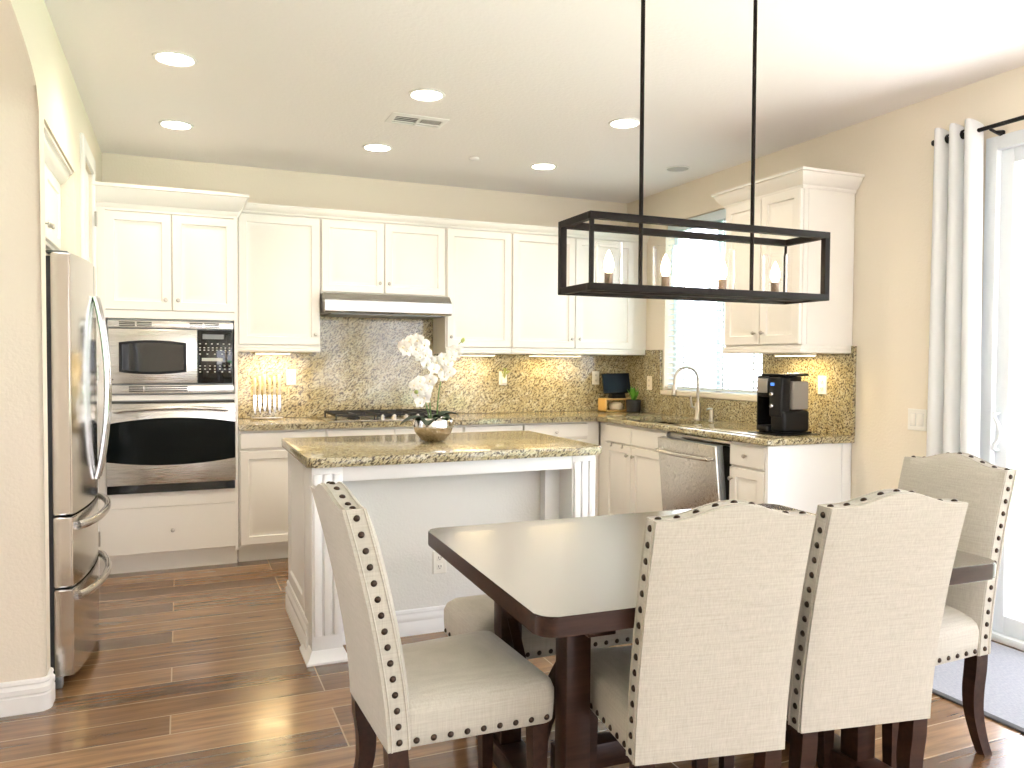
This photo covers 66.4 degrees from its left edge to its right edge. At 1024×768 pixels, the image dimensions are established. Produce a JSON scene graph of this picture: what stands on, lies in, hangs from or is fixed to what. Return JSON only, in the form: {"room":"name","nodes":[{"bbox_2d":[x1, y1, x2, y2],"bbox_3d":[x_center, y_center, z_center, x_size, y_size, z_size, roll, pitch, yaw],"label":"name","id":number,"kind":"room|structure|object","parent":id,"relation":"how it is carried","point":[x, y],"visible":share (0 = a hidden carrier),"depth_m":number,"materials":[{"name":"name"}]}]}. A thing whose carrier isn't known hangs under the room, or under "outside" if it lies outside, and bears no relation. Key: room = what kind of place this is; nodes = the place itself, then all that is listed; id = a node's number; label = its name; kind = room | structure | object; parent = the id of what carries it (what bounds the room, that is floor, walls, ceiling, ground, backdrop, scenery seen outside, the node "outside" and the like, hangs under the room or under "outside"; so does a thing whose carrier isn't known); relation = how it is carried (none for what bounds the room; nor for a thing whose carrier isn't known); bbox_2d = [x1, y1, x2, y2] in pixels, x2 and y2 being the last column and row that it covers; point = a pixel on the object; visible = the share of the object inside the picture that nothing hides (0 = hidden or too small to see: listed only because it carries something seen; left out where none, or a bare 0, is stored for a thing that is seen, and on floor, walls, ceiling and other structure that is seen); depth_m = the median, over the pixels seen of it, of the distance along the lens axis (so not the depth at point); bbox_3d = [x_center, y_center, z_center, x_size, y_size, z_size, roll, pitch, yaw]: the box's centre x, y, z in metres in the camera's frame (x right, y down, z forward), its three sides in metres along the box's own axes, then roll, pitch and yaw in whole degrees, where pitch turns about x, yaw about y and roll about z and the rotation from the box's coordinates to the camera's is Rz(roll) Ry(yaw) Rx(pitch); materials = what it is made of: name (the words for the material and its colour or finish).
{"room":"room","nodes":[
{"label":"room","id":0,"kind":"room"},
{"bbox_2d":[0,0,101,682],"bbox_3d":[-1.944,-0.097,2.092,0.990,2.733,6.600,0,2,-23],"label":"wall","id":1,"kind":"structure","parent":0,"point":[38,87],"depth_m":2.94,"materials":[{"name":"beige paint"}]},
{"bbox_2d":[0,667,55,717],"bbox_3d":[-2.190,1.183,2.866,0.886,0.126,0.118,0,2,-23],"label":"baseboard","id":2,"kind":"structure","parent":1,"relation":"attached to","point":[34,695],"depth_m":2.96,"materials":[{"name":"white paint"}]},
{"bbox_2d":[44,124,71,250],"bbox_3d":[-2.306,-0.832,3.333,0.662,0.405,0.930,0,2,-23],"label":"upper cabinet","id":3,"kind":"object","parent":1,"relation":"attached to","point":[57,170],"visible":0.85,"depth_m":3.59,"materials":[{"name":"white paint"}]},
{"bbox_2d":[80,133,100,576],"bbox_3d":[-2.412,-0.067,4.438,0.080,2.530,0.640,0,2,-23],"label":"door","id":4,"kind":"structure","parent":1,"relation":"in","point":[86,156],"depth_m":4.56,"materials":[{"name":"white paint"}]},
{"bbox_2d":[102,153,626,514],"bbox_3d":[-2.183,-0.203,5.639,7.120,2.733,0.120,0,2,-23],"label":"wall","id":5,"kind":"structure","parent":0,"point":[263,185],"depth_m":5.94,"materials":[{"name":"beige paint"}]},
{"bbox_2d":[237,212,319,352],"bbox_3d":[-1.676,-0.702,5.567,0.567,0.948,0.370,0,2,-23],"label":"upper cabinet","id":6,"kind":"object","parent":5,"relation":"attached to","point":[278,256],"visible":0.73,"depth_m":5.43,"materials":[{"name":"white paint"}]},
{"bbox_2d":[255,352,290,353],"bbox_3d":[-1.710,-0.220,5.600,0.240,0.016,0.080,0,2,-23],"label":"light","id":7,"kind":"object","parent":6,"relation":"attached to","point":[255,352],"visible":0.98,"depth_m":5.56,"materials":[{"name":"white plastic"}]},
{"bbox_2d":[320,218,444,296],"bbox_3d":[-0.985,-0.916,5.854,0.927,0.530,0.370,0,2,-23],"label":"upper cabinet","id":8,"kind":"object","parent":5,"relation":"attached to","point":[357,257],"visible":0.98,"depth_m":5.70,"materials":[{"name":"white paint"}]},
{"bbox_2d":[320,292,451,318],"bbox_3d":[-0.961,-0.572,5.804,0.920,0.148,0.492,0,2,-23],"label":"range hood","id":9,"kind":"object","parent":8,"relation":"attached to","point":[331,304],"visible":0.94,"depth_m":5.59,"materials":[{"name":"silver metal"}]},
{"bbox_2d":[238,316,624,417],"bbox_3d":[-0.512,-0.139,6.272,3.258,0.753,0.020,0,2,-23],"label":"backsplash","id":10,"kind":"structure","parent":5,"relation":"attached to","point":[359,364],"depth_m":6.09,"materials":[{"name":"stone"}]},
{"bbox_2d":[286,369,295,384],"bbox_3d":[-1.630,-0.050,5.785,0.070,0.115,0.008,0,2,-23],"label":"outlet","id":11,"kind":"object","parent":10,"relation":"attached to","point":[290,373],"visible":1,"depth_m":5.78,"materials":[{"name":"white plastic"}]},
{"bbox_2d":[499,371,506,384],"bbox_3d":[-0.074,-0.048,6.445,0.070,0.115,0.008,0,2,-23],"label":"outlet","id":12,"kind":"object","parent":10,"relation":"attached to","point":[501,376],"visible":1,"depth_m":6.44,"materials":[{"name":"white plastic"}]},
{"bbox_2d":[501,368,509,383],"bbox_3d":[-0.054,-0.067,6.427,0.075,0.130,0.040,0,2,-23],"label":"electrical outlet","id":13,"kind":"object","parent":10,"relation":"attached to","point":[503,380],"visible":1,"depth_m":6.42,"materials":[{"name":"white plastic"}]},
{"bbox_2d":[592,371,598,384],"bbox_3d":[0.726,-0.053,6.785,0.070,0.115,0.008,0,2,-23],"label":"outlet","id":14,"kind":"object","parent":10,"relation":"attached to","point":[595,374],"visible":1,"depth_m":6.78,"materials":[{"name":"white plastic"}]},
{"bbox_2d":[433,228,510,353],"bbox_3d":[-0.310,-0.711,6.147,0.535,0.948,0.370,0,2,-23],"label":"upper cabinet","id":15,"kind":"object","parent":5,"relation":"attached to","point":[477,262],"visible":0.98,"depth_m":6.01,"materials":[{"name":"white paint"}]},
{"bbox_2d":[461,354,495,355],"bbox_3d":[-0.284,-0.230,6.205,0.300,0.016,0.080,0,2,-23],"label":"light","id":16,"kind":"object","parent":15,"relation":"attached to","point":[461,354],"visible":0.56,"depth_m":6.17,"materials":[{"name":"white plastic"}]},
{"bbox_2d":[511,233,646,354],"bbox_3d":[0.511,-0.717,6.495,1.243,0.948,0.370,0,2,-23],"label":"upper cabinet","id":17,"kind":"object","parent":5,"relation":"attached to","point":[544,321],"visible":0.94,"depth_m":6.31,"materials":[{"name":"white paint"}]},
{"bbox_2d":[242,202,649,242],"bbox_3d":[-0.426,-1.216,6.083,3.282,0.062,0.368,0,2,-23],"label":"crown molding","id":18,"kind":"structure","parent":17,"relation":"attached to","point":[260,208],"depth_m":5.80,"materials":[{"name":"white paint"}]},
{"bbox_2d":[528,354,580,356],"bbox_3d":[0.356,-0.235,6.476,0.450,0.016,0.080,0,2,-23],"label":"light","id":19,"kind":"object","parent":17,"relation":"attached to","point":[530,354],"visible":0.94,"depth_m":6.45,"materials":[{"name":"white plastic"}]},
{"bbox_2d":[414,418,452,441],"bbox_3d":[-0.419,0.241,4.163,0.220,0.120,0.220,0,2,-23],"label":"bowl","id":20,"kind":"object","parent":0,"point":[428,429],"depth_m":4.08,"materials":[{"name":"silver metal"}]},
{"bbox_2d":[0,515,1023,767],"bbox_3d":[0.054,1.391,0.390,7.120,0.120,11.620,0,2,-23],"label":"floor","id":21,"kind":"structure","parent":0,"point":[199,666],"depth_m":3.05,"materials":[{"name":"brown wood"}]},
{"bbox_2d":[46,250,111,688],"bbox_3d":[-2.271,0.342,3.429,0.926,1.773,0.890,0,2,-23],"label":"refrigerator","id":22,"kind":"object","parent":21,"relation":"on","point":[75,466],"visible":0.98,"depth_m":3.18,"materials":[{"name":"grey metal"}]},
{"bbox_2d":[92,181,248,574],"bbox_3d":[-2.230,-0.021,5.180,0.890,2.397,0.691,0,2,-23],"label":"tall cabinet","id":23,"kind":"object","parent":21,"relation":"on","point":[163,253],"visible":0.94,"depth_m":4.91,"materials":[{"name":"white paint"}]},
{"bbox_2d":[107,318,233,394],"bbox_3d":[-2.228,-0.177,5.140,0.723,0.466,0.564,0,2,-23],"label":"microwave","id":24,"kind":"object","parent":23,"relation":"in","point":[148,356],"visible":0.95,"depth_m":4.88,"materials":[{"name":"grey metal"}]},
{"bbox_2d":[106,399,235,494],"bbox_3d":[-2.180,0.387,5.032,0.744,0.575,0.413,0,2,-23],"label":"wall oven","id":25,"kind":"object","parent":23,"relation":"in","point":[154,446],"visible":0.95,"depth_m":4.89,"materials":[{"name":"grey metal"}]},
{"bbox_2d":[237,429,325,561],"bbox_3d":[-1.635,0.735,5.481,0.561,0.874,0.645,0,2,-23],"label":"base cabinet","id":26,"kind":"object","parent":21,"relation":"on","point":[262,458],"visible":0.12,"depth_m":5.17,"materials":[{"name":"white paint"}]},
{"bbox_2d":[326,425,461,436],"bbox_3d":[-0.922,0.730,5.784,0.980,0.874,0.645,0,2,-23],"label":"base cabinet","id":27,"kind":"object","parent":21,"relation":"on","point":[457,428],"visible":0.06,"depth_m":5.44,"materials":[{"name":"white paint"}]},
{"bbox_2d":[238,410,673,430],"bbox_3d":[-0.352,0.270,5.929,3.282,0.040,0.797,0,2,-23],"label":"countertop","id":28,"kind":"structure","parent":27,"relation":"on","point":[285,423],"depth_m":5.76,"materials":[{"name":"stone"}]},
{"bbox_2d":[251,389,282,418],"bbox_3d":[-1.772,0.142,5.661,0.220,0.213,0.090,0,2,-23],"label":"stand","id":29,"kind":"object","parent":28,"relation":"on","point":[277,414],"visible":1,"depth_m":5.65,"materials":[{"name":"silver metal"}]},
{"bbox_2d":[253,378,255,414],"bbox_3d":[-1.842,0.088,5.600,0.026,0.268,0.016,0,2,-23],"label":"kitchen knife","id":30,"kind":"object","parent":29,"relation":"in","point":[254,379],"visible":1,"depth_m":5.60,"materials":[{"name":"silver metal"}]},
{"bbox_2d":[258,376,260,412],"bbox_3d":[-1.810,0.077,5.613,0.026,0.270,0.016,0,2,-23],"label":"kitchen knife","id":31,"kind":"object","parent":29,"relation":"in","point":[259,377],"visible":1,"depth_m":5.61,"materials":[{"name":"silver metal"}]},
{"bbox_2d":[263,374,265,410],"bbox_3d":[-1.779,0.066,5.626,0.026,0.272,0.016,0,2,-23],"label":"kitchen knife","id":32,"kind":"object","parent":29,"relation":"in","point":[264,375],"visible":1,"depth_m":5.62,"materials":[{"name":"silver metal"}]},
{"bbox_2d":[268,378,270,412],"bbox_3d":[-1.748,0.088,5.640,0.026,0.268,0.016,0,2,-23],"label":"kitchen knife","id":33,"kind":"object","parent":29,"relation":"in","point":[269,379],"visible":1,"depth_m":5.64,"materials":[{"name":"silver metal"}]},
{"bbox_2d":[272,376,275,411],"bbox_3d":[-1.717,0.076,5.653,0.026,0.270,0.016,0,2,-23],"label":"kitchen knife","id":34,"kind":"object","parent":29,"relation":"in","point":[273,377],"visible":1,"depth_m":5.65,"materials":[{"name":"silver metal"}]},
{"bbox_2d":[277,374,280,410],"bbox_3d":[-1.685,0.065,5.666,0.026,0.272,0.016,0,2,-23],"label":"kitchen knife","id":35,"kind":"object","parent":29,"relation":"in","point":[278,375],"visible":1,"depth_m":5.66,"materials":[{"name":"silver metal"}]},
{"bbox_2d":[317,409,453,421],"bbox_3d":[-0.934,0.227,5.748,0.900,0.049,0.500,0,2,-23],"label":"gas cooktop","id":36,"kind":"object","parent":28,"relation":"in","point":[385,414],"visible":0.77,"depth_m":5.62,"materials":[{"name":"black metal"}]},
{"bbox_2d":[598,398,630,411],"bbox_3d":[0.892,0.177,6.706,0.280,0.113,0.130,0,2,-23],"label":"shelf","id":37,"kind":"object","parent":28,"relation":"on","point":[602,402],"visible":0.7,"depth_m":6.64,"materials":[{"name":"brown wood"}]},
{"bbox_2d":[601,373,630,397],"bbox_3d":[0.889,0.013,6.695,0.255,0.214,0.088,0,2,-23],"label":"smart display","id":38,"kind":"object","parent":37,"relation":"on","point":[615,385],"visible":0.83,"depth_m":6.68,"materials":[{"name":"black plastic"}]},
{"bbox_2d":[609,401,622,409],"bbox_3d":[0.889,0.186,6.699,0.120,0.074,0.120,0,2,-23],"label":"candle jar","id":39,"kind":"object","parent":37,"relation":"in","point":[615,405],"visible":1,"depth_m":6.65,"materials":[{"name":"beige ceramic"}]},
{"bbox_2d":[626,386,640,412],"bbox_3d":[1.024,0.128,6.597,0.128,0.219,0.128,0,2,-23],"label":"potted plant","id":40,"kind":"object","parent":28,"relation":"on","point":[633,405],"visible":1,"depth_m":6.56,"materials":[{"name":"green plant"}]},
{"bbox_2d":[310,481,553,767],"bbox_3d":[-0.235,0.766,2.207,0.600,1.020,0.451,0,2,-25],"label":"dining chair","id":41,"kind":"object","parent":21,"relation":"on","point":[407,696],"visible":1,"depth_m":2.06,"materials":[{"name":"beige fabric"}]},
{"bbox_2d":[282,430,601,666],"bbox_3d":[-0.397,0.762,4.116,1.469,0.915,0.963,0,2,-23],"label":"kitchen island","id":42,"kind":"object","parent":21,"relation":"on","point":[409,486],"visible":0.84,"depth_m":3.84,"materials":[{"name":"white paint"}]},
{"bbox_2d":[433,551,445,573],"bbox_3d":[-0.358,0.881,3.876,0.070,0.115,0.008,0,2,-23],"label":"outlet","id":43,"kind":"object","parent":42,"relation":"attached to","point":[439,563],"visible":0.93,"depth_m":3.87,"materials":[{"name":"white plastic"}]},
{"bbox_2d":[437,563,442,569],"bbox_3d":[-0.358,0.904,3.875,0.032,0.028,0.004,0,2,-23],"label":"socket","id":44,"kind":"object","parent":43,"relation":"attached to","point":[439,565],"depth_m":3.87,"materials":[{"name":"grey plastic"}]},
{"bbox_2d":[282,430,601,467],"bbox_3d":[-0.395,0.325,4.103,1.463,0.042,0.963,0,2,-23],"label":"island countertop","id":45,"kind":"structure","parent":42,"relation":"on","point":[367,450],"depth_m":3.85,"materials":[{"name":"stone"}]},
{"bbox_2d":[397,333,464,441],"bbox_3d":[-0.425,0.017,4.140,0.235,0.569,0.322,2,2,35],"label":"potted orchid","id":46,"kind":"object","parent":45,"relation":"on","point":[437,426],"visible":1,"depth_m":4.10,"materials":[{"name":"white plant"}]},
{"bbox_2d":[462,424,522,431],"bbox_3d":[-0.250,0.726,6.069,0.472,0.874,0.645,0,2,-23],"label":"base cabinet","id":47,"kind":"object","parent":21,"relation":"on","point":[490,427],"visible":0.03,"depth_m":5.79,"materials":[{"name":"white paint"}]},
{"bbox_2d":[444,594,633,658],"bbox_3d":[0.360,1.024,3.014,1.208,0.464,0.395,0,2,-23],"label":"bench","id":48,"kind":"object","parent":21,"relation":"on","point":[468,614],"visible":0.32,"depth_m":2.77,"materials":[{"name":"beige fabric"}]},
{"bbox_2d":[522,422,598,515],"bbox_3d":[0.274,0.722,6.291,0.658,0.874,0.645,0,2,-23],"label":"base cabinet","id":49,"kind":"object","parent":21,"relation":"on","point":[588,432],"visible":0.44,"depth_m":6.06,"materials":[{"name":"white paint"}]},
{"bbox_2d":[599,421,669,515],"bbox_3d":[1.123,0.740,5.833,0.645,0.874,0.951,0,2,-23],"label":"base cabinet","id":50,"kind":"object","parent":21,"relation":"on","point":[629,476],"visible":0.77,"depth_m":5.72,"materials":[{"name":"white paint"}]},
{"bbox_2d":[608,416,853,445],"bbox_3d":[1.363,0.299,5.265,0.642,0.040,1.763,0,2,-23],"label":"countertop","id":51,"kind":"structure","parent":50,"relation":"on","point":[723,430],"depth_m":4.92,"materials":[{"name":"stone"}]},
{"bbox_2d":[671,366,701,419],"bbox_3d":[1.289,0.064,5.785,0.232,0.397,0.099,0,2,-23],"label":"faucet","id":52,"kind":"object","parent":51,"relation":"on","point":[697,407],"visible":1,"depth_m":5.78,"materials":[{"name":"silver metal"}]},
{"bbox_2d":[706,408,714,420],"bbox_3d":[1.434,0.220,5.666,0.068,0.094,0.043,0,2,-23],"label":"soap pump","id":53,"kind":"object","parent":51,"relation":"on","point":[711,412],"visible":1,"depth_m":5.66,"materials":[{"name":"silver metal"}]},
{"bbox_2d":[748,431,819,435],"bbox_3d":[1.628,0.294,4.696,0.305,0.004,0.280,0,2,-23],"label":"mat","id":54,"kind":"object","parent":51,"relation":"on","point":[758,432],"visible":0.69,"depth_m":4.59,"materials":[{"name":"black plastic"}]},
{"bbox_2d":[756,373,811,433],"bbox_3d":[1.633,0.112,4.701,0.259,0.360,0.225,0,2,-23],"label":"coffee maker","id":55,"kind":"object","parent":54,"relation":"on","point":[782,399],"visible":1,"depth_m":4.62,"materials":[{"name":"black plastic"}]},
{"bbox_2d":[756,424,771,430],"bbox_3d":[1.556,0.264,4.737,0.115,0.035,0.107,0,2,-23],"label":"drip tray","id":56,"kind":"object","parent":55,"relation":"on","point":[761,427],"depth_m":4.70,"materials":[{"name":"black plastic"}]},
{"bbox_2d":[655,432,731,510],"bbox_3d":[1.380,0.767,5.073,0.753,0.868,0.636,0,2,-23],"label":"dishwasher","id":57,"kind":"object","parent":21,"relation":"on","point":[694,470],"visible":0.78,"depth_m":4.90,"materials":[{"name":"grey metal"}]},
{"bbox_2d":[723,446,730,499],"bbox_3d":[1.478,0.766,5.115,0.540,0.868,0.636,0,2,-23],"label":"tub","id":58,"kind":"object","parent":57,"relation":"in","point":[726,450],"depth_m":4.80,"materials":[{"name":"grey"}]},
{"bbox_2d":[590,500,815,767],"bbox_3d":[0.459,0.773,2.111,0.451,1.020,0.600,0,2,-12],"label":"dining chair","id":59,"kind":"object","parent":21,"relation":"on","point":[705,672],"visible":0.93,"depth_m":1.89,"materials":[{"name":"beige fabric"}]},
{"bbox_2d":[428,504,995,767],"bbox_3d":[0.584,0.897,2.581,1.516,0.745,1.040,0,2,-21],"label":"dining table","id":60,"kind":"object","parent":21,"relation":"on","point":[572,581],"visible":0.51,"depth_m":2.31,"materials":[{"name":"brown wood"}]},
{"bbox_2d":[727,441,851,513],"bbox_3d":[1.629,0.778,4.641,0.645,0.874,0.341,0,2,-23],"label":"base cabinet","id":61,"kind":"object","parent":21,"relation":"on","point":[800,477],"visible":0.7,"depth_m":4.49,"materials":[{"name":"white paint"}]},
{"bbox_2d":[719,489,968,767],"bbox_3d":[0.921,0.771,2.286,0.451,1.020,0.600,0,2,-13],"label":"dining chair","id":62,"kind":"object","parent":21,"relation":"on","point":[879,567],"visible":0.84,"depth_m":2.06,"materials":[{"name":"beige fabric"}]},
{"bbox_2d":[882,452,1017,767],"bbox_3d":[1.381,0.759,2.764,0.600,1.020,0.451,0,2,-23],"label":"dining chair","id":63,"kind":"object","parent":21,"relation":"on","point":[967,620],"visible":0.49,"depth_m":2.66,"materials":[{"name":"beige fabric"}]},
{"bbox_2d":[932,641,1023,733],"bbox_3d":[2.283,1.268,2.821,0.775,0.009,1.960,0,2,-23],"label":"door mat","id":64,"kind":"object","parent":21,"relation":"on","point":[1004,685],"visible":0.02,"depth_m":3.25,"materials":[{"name":"grey fabric"}]},
{"bbox_2d":[44,0,1023,202],"bbox_3d":[0.070,-1.450,0.306,7.120,0.100,11.620,0,2,-23],"label":"ceiling","id":65,"kind":"structure","parent":0,"point":[290,85],"depth_m":3.83,"materials":[{"name":"white paint"}]},
{"bbox_2d":[152,50,197,67],"bbox_3d":[-1.560,-1.503,3.623,0.196,0.008,0.196,0,2,-23],"label":"recessed light","id":66,"kind":"object","parent":65,"relation":"in","point":[166,57],"visible":1,"depth_m":3.61,"materials":[{"name":"white paint"}]},
{"bbox_2d":[158,120,193,129],"bbox_3d":[-1.993,-1.535,4.645,0.196,0.008,0.196,0,2,-23],"label":"recessed light","id":67,"kind":"object","parent":65,"relation":"in","point":[170,124],"visible":1,"depth_m":4.63,"materials":[{"name":"white paint"}]},
{"bbox_2d":[362,143,392,151],"bbox_3d":[-0.879,-1.543,5.117,0.196,0.008,0.196,0,2,-23],"label":"recessed light","id":68,"kind":"object","parent":65,"relation":"in","point":[374,147],"visible":1,"depth_m":5.10,"materials":[{"name":"white paint"}]},
{"bbox_2d":[385,112,449,128],"bbox_3d":[-0.550,-1.522,4.540,0.335,0.012,0.190,0,2,-23],"label":"ceiling vent","id":69,"kind":"object","parent":65,"relation":"in","point":[398,118],"visible":1,"depth_m":4.52,"materials":[{"name":"white metal"}]},
{"bbox_2d":[408,88,445,101],"bbox_3d":[-0.446,-1.510,4.096,0.196,0.008,0.196,0,2,-23],"label":"recessed light","id":70,"kind":"object","parent":65,"relation":"in","point":[420,94],"visible":1,"depth_m":4.08,"materials":[{"name":"white paint"}]},
{"bbox_2d":[469,157,478,160],"bbox_3d":[-0.260,-1.542,5.369,0.070,0.017,0.070,0,2,-23],"label":"smoke detector","id":71,"kind":"object","parent":65,"relation":"attached to","point":[470,158],"visible":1,"depth_m":5.35,"materials":[{"name":"white paint"}]},
{"bbox_2d":[530,163,556,169],"bbox_3d":[0.225,-1.550,5.586,0.196,0.008,0.196,0,2,-23],"label":"recessed light","id":72,"kind":"object","parent":65,"relation":"in","point":[537,166],"visible":1,"depth_m":5.57,"materials":[{"name":"white paint"}]},
{"bbox_2d":[608,118,639,128],"bbox_3d":[0.659,-1.518,4.564,0.196,0.008,0.196,0,2,-23],"label":"recessed light","id":73,"kind":"object","parent":65,"relation":"in","point":[620,123],"visible":0.98,"depth_m":4.55,"materials":[{"name":"white paint"}]},
{"bbox_2d":[665,165,689,171],"bbox_3d":[1.191,-1.546,5.626,0.176,0.009,0.176,0,2,-23],"label":"ceiling speaker","id":74,"kind":"object","parent":65,"relation":"attached to","point":[677,168],"visible":1,"depth_m":5.61,"materials":[{"name":"white paint"}]},
{"bbox_2d":[667,167,688,171],"bbox_3d":[1.191,-1.547,5.626,0.156,0.005,0.156,0,2,-23],"label":"grille","id":75,"kind":"object","parent":74,"relation":"attached to","point":[671,169],"depth_m":5.64,"materials":[{"name":"grey"}]},
{"bbox_2d":[558,0,829,304],"bbox_3d":[0.598,-0.868,2.486,0.898,1.186,0.206,0,2,-23],"label":"chandelier","id":76,"kind":"object","parent":65,"relation":"hanging from","point":[608,279],"visible":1,"depth_m":2.44,"materials":[{"name":"brown metal"}]},
{"bbox_2d":[627,66,1023,499],"bbox_3d":[3.317,-0.055,1.663,0.140,2.733,11.500,0,2,-23],"label":"wall","id":77,"kind":"structure","parent":0,"point":[894,151],"depth_m":4.37,"materials":[{"name":"beige paint"}]},
{"bbox_2d":[660,390,756,401],"bbox_3d":[1.517,0.083,5.868,0.152,0.040,1.215,0,2,-23],"label":"windowsill","id":78,"kind":"object","parent":77,"relation":"attached to","point":[717,395],"visible":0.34,"depth_m":5.74,"materials":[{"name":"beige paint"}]},
{"bbox_2d":[673,221,761,394],"bbox_3d":[1.572,-0.597,5.870,0.050,1.370,1.165,0,2,-23],"label":"window","id":79,"kind":"structure","parent":77,"relation":"in","point":[678,240],"depth_m":6.08,"materials":[{"name":"clear glass"}]},
{"bbox_2d":[667,209,761,393],"bbox_3d":[1.507,-0.611,5.841,0.073,1.330,1.145,0,2,-23],"label":"window blind","id":80,"kind":"object","parent":79,"relation":"attached to","point":[717,216],"visible":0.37,"depth_m":5.92,"materials":[{"name":"white plastic"}]},
{"bbox_2d":[624,346,856,435],"bbox_3d":[1.496,0.003,5.745,0.020,0.523,2.566,0,2,-23],"label":"backsplash","id":81,"kind":"structure","parent":77,"relation":"attached to","point":[833,412],"depth_m":5.06,"materials":[{"name":"stone"}]},
{"bbox_2d":[647,376,651,389],"bbox_3d":[1.146,-0.009,6.536,0.008,0.115,0.070,0,2,-23],"label":"outlet","id":82,"kind":"object","parent":81,"relation":"attached to","point":[649,378],"visible":1,"depth_m":6.53,"materials":[{"name":"beige paint"}]},
{"bbox_2d":[818,376,826,394],"bbox_3d":[1.892,0.007,4.777,0.008,0.115,0.070,0,2,-23],"label":"outlet","id":83,"kind":"object","parent":81,"relation":"attached to","point":[822,380],"visible":1,"depth_m":4.77,"materials":[{"name":"white plastic"}]},
{"bbox_2d":[711,166,864,353],"bbox_3d":[1.655,-0.701,4.796,0.458,1.028,0.813,0,2,-23],"label":"upper cabinet","id":84,"kind":"object","parent":77,"relation":"attached to","point":[803,198],"visible":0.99,"depth_m":4.53,"materials":[{"name":"white paint"}]},
{"bbox_2d":[774,354,816,355],"bbox_3d":[1.734,-0.178,4.803,0.080,0.016,0.280,0,2,-23],"label":"light","id":85,"kind":"object","parent":84,"relation":"attached to","point":[774,354],"visible":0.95,"depth_m":4.74,"materials":[{"name":"white plastic"}]},
{"bbox_2d":[908,408,926,430],"bbox_3d":[2.166,0.191,4.188,0.010,0.115,0.115,0,2,-23],"label":"light switch","id":86,"kind":"object","parent":77,"relation":"attached to","point":[917,418],"visible":0.99,"depth_m":4.18,"materials":[{"name":"white plastic"}]},
{"bbox_2d":[931,115,1023,145],"bbox_3d":[2.667,-1.182,2.869,0.099,0.051,2.493,0,2,-23],"label":"curtain rod","id":87,"kind":"object","parent":77,"relation":"attached to","point":[1016,119],"visible":0.75,"depth_m":3.70,"materials":[{"name":"black metal"}]},
{"bbox_2d":[926,118,983,457],"bbox_3d":[2.190,-0.032,3.905,0.064,2.509,0.301,0,2,-23],"label":"curtain","id":88,"kind":"object","parent":87,"relation":"hanging from","point":[954,367],"visible":0.7,"depth_m":3.87,"materials":[{"name":"white fabric"}]},
{"bbox_2d":[980,129,1023,650],"bbox_3d":[2.737,0.052,2.967,0.170,2.436,1.965,0,2,-23],"label":"door","id":89,"kind":"structure","parent":77,"relation":"in","point":[1002,347],"depth_m":3.76,"materials":[{"name":"white glass"}]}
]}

